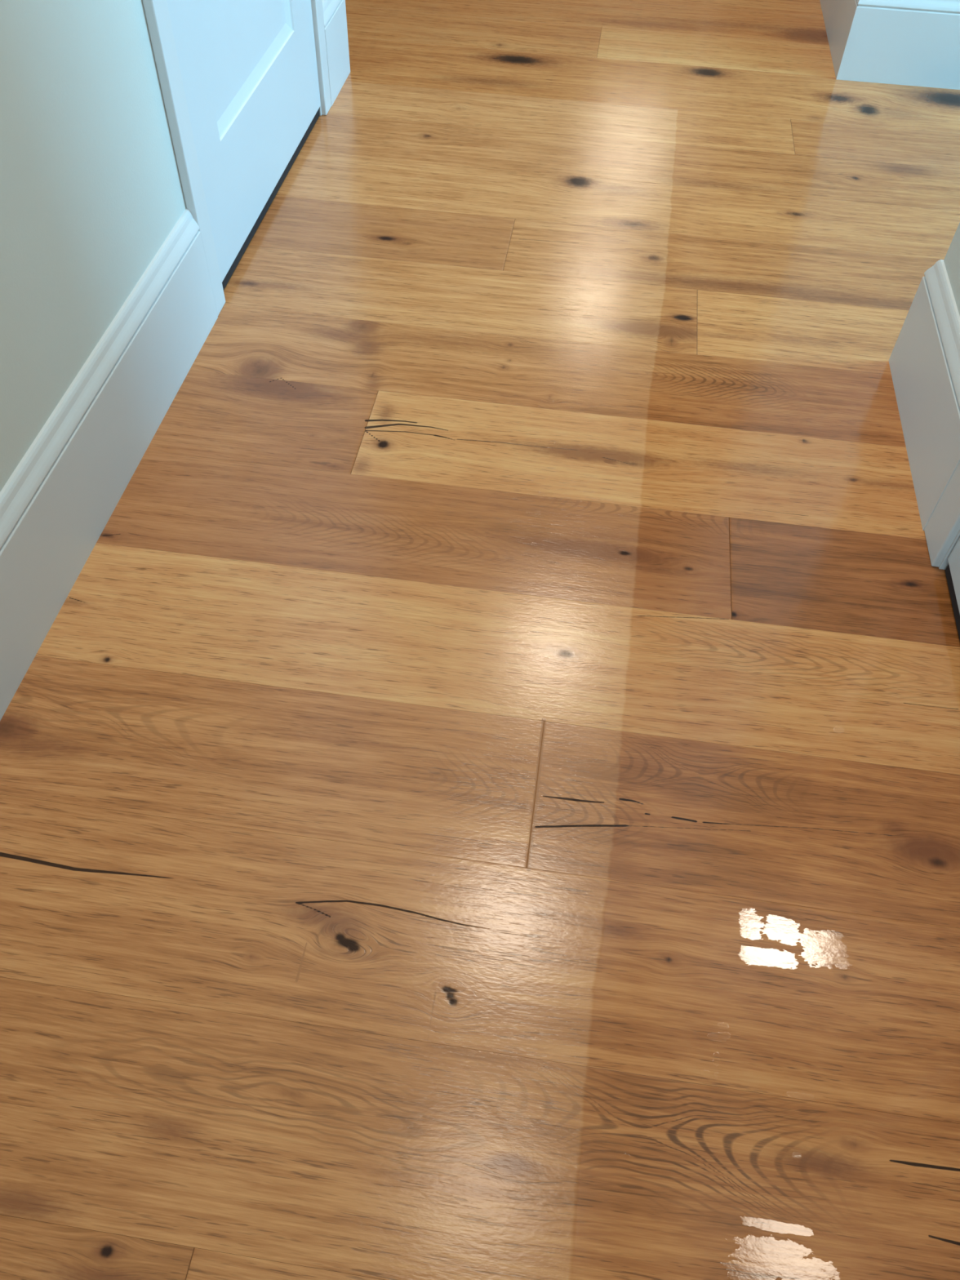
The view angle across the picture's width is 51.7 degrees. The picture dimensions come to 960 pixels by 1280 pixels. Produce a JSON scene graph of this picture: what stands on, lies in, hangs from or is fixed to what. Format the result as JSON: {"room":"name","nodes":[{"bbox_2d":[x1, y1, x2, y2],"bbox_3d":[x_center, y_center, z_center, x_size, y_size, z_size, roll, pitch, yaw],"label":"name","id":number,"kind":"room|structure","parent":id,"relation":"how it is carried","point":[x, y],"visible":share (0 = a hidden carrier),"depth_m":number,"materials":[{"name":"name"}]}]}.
{"room":"hallway","nodes":[
{"label":"hallway","id":0,"kind":"room"},
{"bbox_2d":[0,0,186,491],"bbox_3d":[-1.805,-0.302,-0.150,2.372,2.440,4.975,7,51,4],"label":"wall","id":1,"kind":"structure","parent":0,"point":[91,191],"depth_m":1.18,"materials":[{"name":"paint"}]},
{"bbox_2d":[0,208,217,720],"bbox_3d":[-0.720,0.932,0.335,0.015,0.187,3.988,7,51,4],"label":"baseboard","id":2,"kind":"structure","parent":1,"relation":"attached to","point":[55,505],"depth_m":1.28,"materials":[{"name":"paint"}]},
{"bbox_2d":[142,0,331,315],"bbox_3d":[-0.420,-1.516,1.103,0.130,2.087,0.818,7,51,4],"label":"door frame","id":3,"kind":"structure","parent":1,"relation":"attached to","point":[157,12],"depth_m":1.46,"materials":[{"name":"paint"}]},
{"bbox_2d":[166,0,320,289],"bbox_3d":[-0.382,-1.496,1.120,0.035,2.033,0.712,7,51,4],"label":"door","id":4,"kind":"structure","parent":1,"relation":"in","point":[248,68],"depth_m":1.70,"materials":[{"name":"paint"}]},
{"bbox_2d":[322,0,350,106],"bbox_3d":[-1.490,-1.443,2.233,2.387,0.187,0.184,7,51,4],"label":"baseboard","id":5,"kind":"structure","parent":1,"relation":"attached to","point":[334,11],"depth_m":2.15,"materials":[{"name":"paint"}]},
{"bbox_2d":[0,0,959,1279],"bbox_3d":[0.611,-1.776,2.720,6.400,0.050,11.700,7,51,4],"label":"floor","id":6,"kind":"structure","parent":0,"point":[479,788],"depth_m":1.15,"materials":[{"name":"brown wood"}]},
{"bbox_2d":[943,222,959,315],"bbox_3d":[1.961,0.531,-0.706,3.090,2.440,4.045,7,51,4],"label":"wall","id":7,"kind":"structure","parent":0,"point":[952,260],"depth_m":1.42,"materials":[{"name":"paint"}]},
{"bbox_2d":[888,259,959,530],"bbox_3d":[2.082,-0.185,1.327,2.905,0.187,0.398,7,51,4],"label":"baseboard","id":8,"kind":"structure","parent":7,"relation":"attached to","point":[924,360],"depth_m":1.42,"materials":[{"name":"paint"}]},
{"bbox_2d":[924,461,959,569],"bbox_3d":[0.645,-0.478,0.281,0.129,2.112,0.864,7,51,4],"label":"door frame","id":9,"kind":"structure","parent":7,"relation":"attached to","point":[942,530],"depth_m":1.30,"materials":[{"name":"paint"}]},
{"bbox_2d":[945,537,959,639],"bbox_3d":[0.610,-0.459,0.312,0.035,2.033,0.708,7,51,4],"label":"door","id":10,"kind":"structure","parent":7,"relation":"in","point":[952,571],"depth_m":1.28,"materials":[{"name":"paint"}]},
{"bbox_3d":[2.845,-4.330,3.255,3.080,2.440,6.330,7,51,4],"label":"wall","id":11,"kind":"structure","parent":0,"visible":0},
{"bbox_2d":[819,0,959,89],"bbox_3d":[2.702,-3.583,4.095,2.895,0.187,6.225,7,51,4],"label":"baseboard","id":12,"kind":"structure","parent":11,"relation":"attached to","point":[908,42],"depth_m":2.25,"materials":[{"name":"paint"}]}
]}

